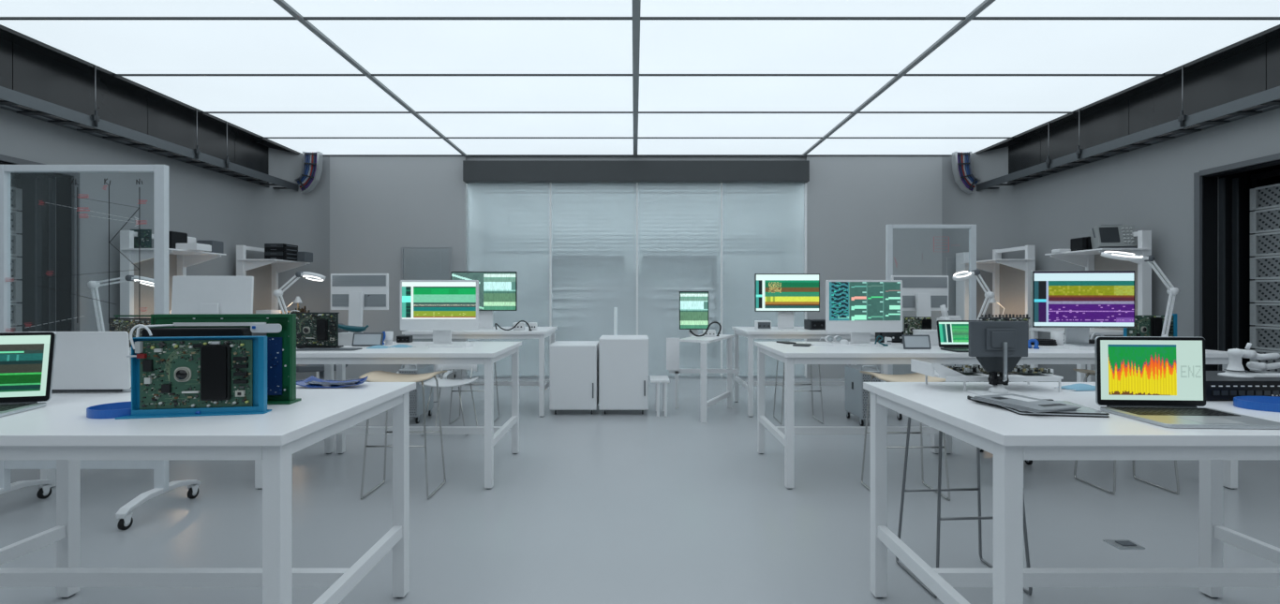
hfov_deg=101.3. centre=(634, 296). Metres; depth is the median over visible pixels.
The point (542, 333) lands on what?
lab bench
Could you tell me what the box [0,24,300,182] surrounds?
trim
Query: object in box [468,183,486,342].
wall
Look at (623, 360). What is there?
base cabinet
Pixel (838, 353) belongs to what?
lab bench
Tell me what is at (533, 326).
power adapter
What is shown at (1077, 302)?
monitor
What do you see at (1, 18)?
trim
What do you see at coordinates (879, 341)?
cable
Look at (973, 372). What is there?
tray
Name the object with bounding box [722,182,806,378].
window
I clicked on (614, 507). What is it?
floor
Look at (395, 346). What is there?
face mask
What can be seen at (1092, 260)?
workstation
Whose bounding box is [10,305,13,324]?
vent grille
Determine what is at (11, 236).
vent grille
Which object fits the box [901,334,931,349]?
tablet
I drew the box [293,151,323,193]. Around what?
cable riser
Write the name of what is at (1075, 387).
face mask
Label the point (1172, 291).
lamp
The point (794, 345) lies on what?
notebook
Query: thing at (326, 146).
ceiling light panel
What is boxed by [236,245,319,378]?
workstation
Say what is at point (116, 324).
module
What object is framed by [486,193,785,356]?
wall
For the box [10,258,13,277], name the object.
vent grille
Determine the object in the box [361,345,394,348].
face mask
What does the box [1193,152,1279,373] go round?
door
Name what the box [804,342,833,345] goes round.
notepad
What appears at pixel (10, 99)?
cable tray
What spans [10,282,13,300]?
vent grille
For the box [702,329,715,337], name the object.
box
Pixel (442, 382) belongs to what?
chair
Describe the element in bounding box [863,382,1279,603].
lab bench
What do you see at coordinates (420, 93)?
ceiling light panel
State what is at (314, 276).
lamp
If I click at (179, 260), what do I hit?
workstation
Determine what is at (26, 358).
laptop
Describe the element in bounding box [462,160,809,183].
trim
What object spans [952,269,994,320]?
lamp
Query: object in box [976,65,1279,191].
cable tray
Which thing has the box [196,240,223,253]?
storage box
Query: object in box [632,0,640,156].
trim
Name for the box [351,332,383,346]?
tablet
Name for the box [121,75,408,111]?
ceiling light panel
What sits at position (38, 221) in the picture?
door
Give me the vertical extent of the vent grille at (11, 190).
0.175 m
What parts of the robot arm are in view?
arm, arm, plate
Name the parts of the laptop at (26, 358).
lid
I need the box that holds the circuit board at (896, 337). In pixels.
[875,331,904,342]
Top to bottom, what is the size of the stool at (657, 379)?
0.390 m
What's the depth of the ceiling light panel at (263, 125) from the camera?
6.68 m
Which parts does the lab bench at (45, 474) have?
leg, leg, leg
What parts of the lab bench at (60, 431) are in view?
leg, leg, leg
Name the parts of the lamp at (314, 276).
arm, arm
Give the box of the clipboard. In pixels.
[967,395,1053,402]
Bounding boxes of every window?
[466,182,551,378]
[562,182,638,341]
[638,182,722,378]
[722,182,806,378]
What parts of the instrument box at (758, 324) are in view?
panel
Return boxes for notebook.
[296,347,362,351]
[792,343,811,346]
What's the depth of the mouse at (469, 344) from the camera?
3.83 m
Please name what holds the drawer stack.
on the workstation at (265, 273)
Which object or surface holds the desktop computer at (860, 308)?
on the lab bench at (838, 353)
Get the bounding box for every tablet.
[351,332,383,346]
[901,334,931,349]
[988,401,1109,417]
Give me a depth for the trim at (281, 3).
4.89 m
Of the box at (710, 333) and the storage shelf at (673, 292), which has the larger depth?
the storage shelf at (673, 292)
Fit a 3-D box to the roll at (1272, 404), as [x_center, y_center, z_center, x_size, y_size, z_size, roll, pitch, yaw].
[2.145,0.360,1.742,0.256,0.026,0.160,0,0,0]
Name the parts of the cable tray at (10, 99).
hanger rod, rail, hanger rod, hanger rod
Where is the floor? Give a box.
[0,356,1279,603]
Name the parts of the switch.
panel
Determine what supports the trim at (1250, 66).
attached to the wall at (1151, 187)
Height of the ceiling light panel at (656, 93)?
0.059 m
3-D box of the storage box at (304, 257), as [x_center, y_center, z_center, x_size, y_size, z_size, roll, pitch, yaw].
[-4.744,-0.559,7.520,0.159,0.136,0.200,0,0,0]
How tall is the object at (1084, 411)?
0.012 m
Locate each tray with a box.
[0,65,297,191]
[910,359,1063,392]
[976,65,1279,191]
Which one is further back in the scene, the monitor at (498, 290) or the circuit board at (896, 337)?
the monitor at (498, 290)
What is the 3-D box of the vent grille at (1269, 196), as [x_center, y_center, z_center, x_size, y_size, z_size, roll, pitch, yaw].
[5.857,-0.913,4.690,0.012,0.175,0.460,0,0,0]
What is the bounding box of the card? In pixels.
[130,229,151,248]
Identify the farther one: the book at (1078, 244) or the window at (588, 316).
the window at (588, 316)
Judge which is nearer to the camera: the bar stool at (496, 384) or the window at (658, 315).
the bar stool at (496, 384)
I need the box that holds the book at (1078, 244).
[1070,238,1086,251]
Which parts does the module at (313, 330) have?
cooler frame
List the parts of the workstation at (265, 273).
panel, shelf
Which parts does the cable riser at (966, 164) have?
rail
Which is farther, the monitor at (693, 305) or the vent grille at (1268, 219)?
the monitor at (693, 305)
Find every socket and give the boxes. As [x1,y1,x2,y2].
[174,367,191,382]
[302,327,310,333]
[1102,539,1145,550]
[1140,327,1146,332]
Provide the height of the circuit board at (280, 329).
0.310 m
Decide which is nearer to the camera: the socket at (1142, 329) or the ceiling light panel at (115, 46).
the socket at (1142, 329)
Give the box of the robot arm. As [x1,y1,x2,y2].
[1217,342,1279,378]
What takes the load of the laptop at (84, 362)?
on the lab bench at (60, 431)
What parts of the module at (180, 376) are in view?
cooler frame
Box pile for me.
[290,303,310,312]
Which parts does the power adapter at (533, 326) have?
panel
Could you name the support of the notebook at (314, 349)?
on the lab bench at (486, 353)
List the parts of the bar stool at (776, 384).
sled leg, sled leg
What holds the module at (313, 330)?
on the lab bench at (486, 353)
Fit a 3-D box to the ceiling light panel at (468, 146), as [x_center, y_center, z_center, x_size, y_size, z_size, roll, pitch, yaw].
[-1.295,-2.205,7.645,2.614,0.059,0.886,0,0,0]
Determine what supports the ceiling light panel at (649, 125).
attached to the ceiling
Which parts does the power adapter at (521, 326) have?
panel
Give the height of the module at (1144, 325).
0.235 m
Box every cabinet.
[549,341,598,414]
[598,335,648,414]
[844,364,880,426]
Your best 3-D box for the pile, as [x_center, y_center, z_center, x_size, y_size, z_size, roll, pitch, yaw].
[-4.764,0.239,7.500,0.326,0.275,0.200,0,0,0]
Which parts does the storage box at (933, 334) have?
lid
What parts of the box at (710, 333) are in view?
panel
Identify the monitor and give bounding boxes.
[171,275,253,313]
[330,273,388,332]
[450,271,517,329]
[679,291,708,336]
[754,273,819,330]
[891,275,948,316]
[1030,270,1134,346]
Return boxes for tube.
[613,307,617,335]
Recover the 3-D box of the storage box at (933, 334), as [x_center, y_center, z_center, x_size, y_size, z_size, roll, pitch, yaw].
[2.229,0.316,4.000,0.156,0.114,0.126,0,0,0]
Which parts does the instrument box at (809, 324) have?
panel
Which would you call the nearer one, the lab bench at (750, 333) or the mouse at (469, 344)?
the mouse at (469, 344)
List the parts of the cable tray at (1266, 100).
hanger rod, hanger rod, rail, hanger rod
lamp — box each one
[87,275,153,331]
[273,271,325,313]
[286,297,301,307]
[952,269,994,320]
[989,297,1004,314]
[1100,251,1179,336]
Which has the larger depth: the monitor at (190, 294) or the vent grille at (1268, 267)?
the vent grille at (1268, 267)
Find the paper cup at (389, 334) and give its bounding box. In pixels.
[385,331,393,344]
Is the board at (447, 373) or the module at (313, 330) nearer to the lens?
the module at (313, 330)
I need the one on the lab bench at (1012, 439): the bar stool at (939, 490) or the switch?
the switch
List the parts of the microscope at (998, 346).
foot plate, panel, silver post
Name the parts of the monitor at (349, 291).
ventilation panel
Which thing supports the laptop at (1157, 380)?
on the lab bench at (1012, 439)
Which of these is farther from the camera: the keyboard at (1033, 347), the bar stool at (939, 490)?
the keyboard at (1033, 347)
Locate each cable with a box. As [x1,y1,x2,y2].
[494,320,532,330]
[689,321,721,337]
[874,335,888,346]
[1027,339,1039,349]
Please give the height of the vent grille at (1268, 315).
0.175 m
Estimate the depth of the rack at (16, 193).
4.94 m
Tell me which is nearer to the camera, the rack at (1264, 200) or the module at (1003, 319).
the module at (1003, 319)
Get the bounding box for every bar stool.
[358,371,446,499]
[448,362,499,424]
[773,359,823,424]
[859,371,950,501]
[895,416,1032,598]
[1072,369,1179,494]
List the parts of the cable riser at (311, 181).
rail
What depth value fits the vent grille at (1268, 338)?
4.84 m
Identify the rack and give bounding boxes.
[10,173,22,332]
[1250,169,1279,373]
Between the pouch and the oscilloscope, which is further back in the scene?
the oscilloscope
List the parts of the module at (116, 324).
green frame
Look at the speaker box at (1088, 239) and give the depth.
5.76 m
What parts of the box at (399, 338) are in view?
panel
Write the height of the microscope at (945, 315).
0.305 m
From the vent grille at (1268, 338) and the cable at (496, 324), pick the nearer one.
the vent grille at (1268, 338)
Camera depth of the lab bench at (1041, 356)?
3.45 m
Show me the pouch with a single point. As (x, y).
(311, 381)
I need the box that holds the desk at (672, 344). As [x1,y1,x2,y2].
[666,333,739,422]
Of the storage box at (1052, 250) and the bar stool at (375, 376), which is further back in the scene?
the storage box at (1052, 250)
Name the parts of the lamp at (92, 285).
arm, arm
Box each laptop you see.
[0,331,56,416]
[51,331,131,392]
[936,320,982,352]
[1094,336,1279,429]
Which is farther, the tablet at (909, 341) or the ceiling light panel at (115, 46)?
the ceiling light panel at (115, 46)
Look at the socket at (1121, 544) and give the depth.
2.66 m
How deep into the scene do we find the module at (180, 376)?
1.64 m
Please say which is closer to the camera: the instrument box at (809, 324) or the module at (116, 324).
the module at (116, 324)
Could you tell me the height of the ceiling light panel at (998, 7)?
0.059 m
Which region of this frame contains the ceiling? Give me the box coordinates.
[257,141,1016,192]
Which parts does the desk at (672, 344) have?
modesty panel, leg, leg, rail, leg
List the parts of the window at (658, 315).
rail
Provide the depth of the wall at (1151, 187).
6.04 m
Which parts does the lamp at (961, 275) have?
arm, arm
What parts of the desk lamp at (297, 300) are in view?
lamp shade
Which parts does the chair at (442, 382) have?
sled leg, seat, backrest, sled leg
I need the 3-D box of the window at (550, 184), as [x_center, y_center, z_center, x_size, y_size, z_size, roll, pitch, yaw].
[-1.924,-0.234,8.090,1.302,3.013,0.040,0,0,0]
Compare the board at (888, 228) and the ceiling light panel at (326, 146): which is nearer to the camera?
the board at (888, 228)
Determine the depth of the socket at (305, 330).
3.79 m
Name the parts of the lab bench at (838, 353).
leg, leg, leg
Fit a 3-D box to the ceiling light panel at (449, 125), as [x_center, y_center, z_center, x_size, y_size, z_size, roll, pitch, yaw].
[-1.295,-2.205,6.700,2.614,0.059,0.996,0,0,0]
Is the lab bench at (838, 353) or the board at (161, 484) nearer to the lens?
the board at (161, 484)
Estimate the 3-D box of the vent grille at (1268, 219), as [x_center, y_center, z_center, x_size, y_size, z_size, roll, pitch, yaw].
[5.857,-0.696,4.690,0.012,0.175,0.460,0,0,0]
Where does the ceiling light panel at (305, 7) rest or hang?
attached to the ceiling
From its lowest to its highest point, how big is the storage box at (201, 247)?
0.074 m
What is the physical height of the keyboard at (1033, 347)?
0.013 m
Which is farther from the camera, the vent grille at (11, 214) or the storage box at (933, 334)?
the vent grille at (11, 214)
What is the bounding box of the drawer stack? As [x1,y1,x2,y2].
[264,243,297,261]
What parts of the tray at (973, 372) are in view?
leg, leg, tray plate, rail, leg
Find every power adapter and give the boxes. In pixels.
[512,322,525,330]
[528,322,537,330]
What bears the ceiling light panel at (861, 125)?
attached to the ceiling
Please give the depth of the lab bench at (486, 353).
3.51 m
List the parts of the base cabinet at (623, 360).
handle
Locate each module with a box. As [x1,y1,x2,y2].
[109,314,150,347]
[115,324,271,419]
[287,310,343,348]
[901,316,931,343]
[979,313,1029,340]
[1123,313,1176,337]
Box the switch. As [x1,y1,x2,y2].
[1205,371,1279,401]
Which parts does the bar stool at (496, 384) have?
sled leg, sled leg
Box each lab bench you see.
[0,382,416,603]
[40,347,333,490]
[296,342,521,490]
[401,327,557,416]
[731,327,888,416]
[754,342,1009,490]
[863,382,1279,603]
[942,339,1237,490]
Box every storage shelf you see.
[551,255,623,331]
[642,255,716,358]
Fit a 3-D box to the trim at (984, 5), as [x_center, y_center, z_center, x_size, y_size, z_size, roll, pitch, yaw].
[2.604,-2.166,2.545,0.050,0.028,11.090,0,0,0]
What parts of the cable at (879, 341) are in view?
cord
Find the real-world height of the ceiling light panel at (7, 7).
0.059 m
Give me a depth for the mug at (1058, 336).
3.84 m
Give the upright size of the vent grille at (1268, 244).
0.175 m
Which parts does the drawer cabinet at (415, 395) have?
handle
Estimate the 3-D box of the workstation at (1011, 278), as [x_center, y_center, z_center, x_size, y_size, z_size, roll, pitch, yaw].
[4.980,0.296,7.350,0.740,1.953,0.760,0,0,0]
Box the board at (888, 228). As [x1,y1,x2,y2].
[885,224,976,420]
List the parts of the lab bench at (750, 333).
leg, leg, leg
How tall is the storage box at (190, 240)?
0.173 m
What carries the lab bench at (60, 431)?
on the floor
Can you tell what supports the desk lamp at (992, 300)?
on the workstation at (1011, 278)
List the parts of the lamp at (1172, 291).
arm, arm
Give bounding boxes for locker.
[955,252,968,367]
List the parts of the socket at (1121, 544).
lid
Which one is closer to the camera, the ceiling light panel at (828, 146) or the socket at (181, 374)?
the socket at (181, 374)
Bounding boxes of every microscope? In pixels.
[937,304,961,320]
[967,321,1030,396]
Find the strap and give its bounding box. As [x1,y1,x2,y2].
[382,331,386,345]
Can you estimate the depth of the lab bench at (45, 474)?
3.48 m
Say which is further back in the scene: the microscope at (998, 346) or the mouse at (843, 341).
the mouse at (843, 341)
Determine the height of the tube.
1.114 m
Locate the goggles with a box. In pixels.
[819,335,843,342]
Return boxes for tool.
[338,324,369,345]
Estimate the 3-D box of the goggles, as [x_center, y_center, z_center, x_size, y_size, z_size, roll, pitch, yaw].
[1.591,0.343,4.236,0.156,0.051,0.126,0,0,-5]
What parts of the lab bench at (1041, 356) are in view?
leg, leg, tool coil, leg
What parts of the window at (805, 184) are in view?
rail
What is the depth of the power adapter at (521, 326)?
5.65 m
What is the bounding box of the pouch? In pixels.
[296,375,368,387]
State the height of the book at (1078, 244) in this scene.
0.150 m
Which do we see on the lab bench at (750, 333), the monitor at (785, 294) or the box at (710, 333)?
the monitor at (785, 294)
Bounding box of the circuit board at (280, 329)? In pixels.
[135,313,301,404]
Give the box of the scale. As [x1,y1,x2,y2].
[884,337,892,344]
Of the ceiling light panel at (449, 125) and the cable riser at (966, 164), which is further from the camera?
the cable riser at (966, 164)
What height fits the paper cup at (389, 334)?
0.100 m
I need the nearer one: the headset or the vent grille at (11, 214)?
the headset
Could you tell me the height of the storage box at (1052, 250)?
0.040 m
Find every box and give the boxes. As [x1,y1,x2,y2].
[168,231,187,249]
[175,243,211,252]
[187,237,195,243]
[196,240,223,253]
[255,310,281,313]
[297,252,312,262]
[396,335,412,342]
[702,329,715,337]
[754,320,771,329]
[803,319,825,329]
[912,329,938,345]
[1051,249,1071,253]
[1082,237,1092,250]
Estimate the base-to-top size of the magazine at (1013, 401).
0.012 m
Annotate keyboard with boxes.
[1031,345,1081,348]
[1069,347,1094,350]
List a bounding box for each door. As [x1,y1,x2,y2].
[0,154,79,332]
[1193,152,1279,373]
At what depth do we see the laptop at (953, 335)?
3.68 m
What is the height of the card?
0.215 m
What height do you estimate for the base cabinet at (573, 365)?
0.750 m
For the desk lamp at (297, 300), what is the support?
on the workstation at (265, 273)
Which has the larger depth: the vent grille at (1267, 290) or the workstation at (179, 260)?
the workstation at (179, 260)
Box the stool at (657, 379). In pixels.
[649,375,669,416]
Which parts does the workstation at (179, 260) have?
panel, shelf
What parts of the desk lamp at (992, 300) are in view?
lamp shade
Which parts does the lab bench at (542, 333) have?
leg, leg, leg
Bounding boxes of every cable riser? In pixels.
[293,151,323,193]
[952,151,981,193]
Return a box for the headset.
[1088,332,1104,343]
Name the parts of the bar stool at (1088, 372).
seat, sled leg, sled leg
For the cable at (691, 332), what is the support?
on the desk at (672, 344)
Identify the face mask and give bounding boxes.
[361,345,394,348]
[389,344,416,347]
[1054,384,1095,391]
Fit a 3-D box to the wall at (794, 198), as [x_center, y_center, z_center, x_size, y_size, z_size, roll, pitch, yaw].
[3.250,-0.449,9.700,0.100,3.443,2.950,0,0,0]
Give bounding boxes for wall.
[0,107,329,380]
[329,156,941,378]
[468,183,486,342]
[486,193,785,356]
[785,183,803,342]
[941,107,1279,382]
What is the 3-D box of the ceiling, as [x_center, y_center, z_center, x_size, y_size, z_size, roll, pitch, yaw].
[0.000,-2.300,4.150,15.000,0.120,14.300,0,0,0]
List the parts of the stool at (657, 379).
leg, leg, leg, leg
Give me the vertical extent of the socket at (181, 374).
0.046 m
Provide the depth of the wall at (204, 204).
6.28 m
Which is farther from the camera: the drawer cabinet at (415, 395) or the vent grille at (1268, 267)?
the drawer cabinet at (415, 395)
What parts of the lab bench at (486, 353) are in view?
leg, leg, leg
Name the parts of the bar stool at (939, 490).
sled leg, sled leg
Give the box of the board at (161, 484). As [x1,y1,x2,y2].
[0,164,201,530]
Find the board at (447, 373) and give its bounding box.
[396,246,456,379]
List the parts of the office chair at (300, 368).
seat, backrest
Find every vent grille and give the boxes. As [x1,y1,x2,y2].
[10,189,13,208]
[10,212,13,230]
[10,235,13,253]
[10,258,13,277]
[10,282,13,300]
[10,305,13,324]
[1258,185,1279,208]
[1258,209,1279,230]
[1258,234,1279,253]
[1258,257,1279,277]
[1258,282,1279,300]
[1258,305,1279,325]
[1258,328,1279,348]
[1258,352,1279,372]
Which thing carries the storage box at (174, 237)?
on the workstation at (179, 260)
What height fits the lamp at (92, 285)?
0.521 m
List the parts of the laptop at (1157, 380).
lid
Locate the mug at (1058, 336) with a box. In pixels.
[1050,331,1065,345]
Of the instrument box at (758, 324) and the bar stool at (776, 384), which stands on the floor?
the bar stool at (776, 384)
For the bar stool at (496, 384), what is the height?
0.776 m
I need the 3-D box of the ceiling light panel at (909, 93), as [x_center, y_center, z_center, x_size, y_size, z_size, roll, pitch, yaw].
[3.891,-2.205,5.675,2.571,0.059,1.046,0,0,0]
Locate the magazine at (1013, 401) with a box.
[970,393,1081,413]
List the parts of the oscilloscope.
carry handle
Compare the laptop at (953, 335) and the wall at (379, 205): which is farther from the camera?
the wall at (379, 205)
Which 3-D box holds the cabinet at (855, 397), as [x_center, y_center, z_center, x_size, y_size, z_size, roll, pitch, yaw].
[2.297,0.974,5.297,0.195,0.598,0.426,0,0,0]
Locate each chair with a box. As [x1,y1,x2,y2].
[296,323,347,379]
[419,364,478,436]
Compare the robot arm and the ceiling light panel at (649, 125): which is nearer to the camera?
the robot arm
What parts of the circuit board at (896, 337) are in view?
panel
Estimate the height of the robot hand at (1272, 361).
0.175 m
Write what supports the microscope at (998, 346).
on the lab bench at (1012, 439)
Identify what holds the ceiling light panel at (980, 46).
attached to the ceiling
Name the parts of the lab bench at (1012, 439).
leg, leg, leg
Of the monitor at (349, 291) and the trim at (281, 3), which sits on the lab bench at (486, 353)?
the monitor at (349, 291)
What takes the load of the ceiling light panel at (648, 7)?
attached to the ceiling
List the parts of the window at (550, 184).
rail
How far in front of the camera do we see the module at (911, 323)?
4.07 m
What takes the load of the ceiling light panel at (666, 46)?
attached to the ceiling
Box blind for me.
[484,183,784,254]
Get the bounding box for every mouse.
[463,341,473,347]
[839,339,848,344]
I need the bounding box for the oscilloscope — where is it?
[1089,224,1137,249]
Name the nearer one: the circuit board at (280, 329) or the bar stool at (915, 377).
the circuit board at (280, 329)
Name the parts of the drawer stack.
drawer, drawer, drawer, drawer, drawer, drawer, drawer, drawer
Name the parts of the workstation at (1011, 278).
shelf, panel, leg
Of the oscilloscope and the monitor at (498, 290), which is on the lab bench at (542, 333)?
the monitor at (498, 290)
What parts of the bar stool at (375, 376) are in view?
sled leg, seat, sled leg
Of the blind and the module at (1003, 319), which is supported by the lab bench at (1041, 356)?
the module at (1003, 319)
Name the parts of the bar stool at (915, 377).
sled leg, seat, sled leg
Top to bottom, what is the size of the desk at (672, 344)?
0.825 m
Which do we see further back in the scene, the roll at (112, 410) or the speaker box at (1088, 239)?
the speaker box at (1088, 239)
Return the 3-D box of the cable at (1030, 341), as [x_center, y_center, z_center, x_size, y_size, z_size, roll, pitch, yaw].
[2.827,0.342,3.721,0.071,0.074,0.052,0,0,43]
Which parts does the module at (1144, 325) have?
cooler frame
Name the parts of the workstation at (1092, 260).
leg, leg, leg, shelf, panel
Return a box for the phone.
[776,341,796,344]
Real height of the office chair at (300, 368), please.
0.960 m
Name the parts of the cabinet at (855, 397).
handle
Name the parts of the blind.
ladder cord, rail, ladder cord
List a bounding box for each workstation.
[119,230,226,379]
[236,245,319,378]
[952,245,1035,382]
[1029,230,1151,382]
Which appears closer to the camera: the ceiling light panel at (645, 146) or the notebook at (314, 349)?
the notebook at (314, 349)
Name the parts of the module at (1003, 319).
black frame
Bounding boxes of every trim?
[0,16,1279,156]
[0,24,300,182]
[273,0,467,156]
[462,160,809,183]
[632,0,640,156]
[801,0,995,156]
[975,24,1279,179]
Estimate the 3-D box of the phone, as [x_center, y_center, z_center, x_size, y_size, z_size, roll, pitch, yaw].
[1.197,0.368,4.136,0.085,0.010,0.160,0,0,-20]
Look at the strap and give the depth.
3.93 m
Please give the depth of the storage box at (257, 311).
7.02 m
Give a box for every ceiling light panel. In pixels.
[0,0,292,16]
[0,19,362,74]
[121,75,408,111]
[208,113,439,136]
[267,138,461,154]
[283,0,632,16]
[307,19,632,74]
[373,75,632,111]
[418,113,633,136]
[448,138,633,154]
[637,138,819,154]
[638,75,894,111]
[638,113,849,136]
[639,19,961,74]
[640,0,984,16]
[807,138,1006,154]
[829,113,1067,136]
[860,75,1155,111]
[906,19,1279,74]
[976,0,1279,16]
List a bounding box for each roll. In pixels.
[86,401,131,418]
[1233,396,1279,412]
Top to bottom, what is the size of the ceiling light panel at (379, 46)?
0.059 m
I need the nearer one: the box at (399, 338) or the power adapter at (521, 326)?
the box at (399, 338)
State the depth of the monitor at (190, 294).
3.71 m
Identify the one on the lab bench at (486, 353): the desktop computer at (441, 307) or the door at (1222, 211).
the desktop computer at (441, 307)
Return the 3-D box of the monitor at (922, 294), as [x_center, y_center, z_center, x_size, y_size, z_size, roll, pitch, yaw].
[2.295,0.104,4.221,0.480,0.538,0.138,0,0,-5]
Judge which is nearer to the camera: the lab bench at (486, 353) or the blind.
the lab bench at (486, 353)
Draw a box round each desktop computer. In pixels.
[400,280,478,346]
[825,280,902,346]

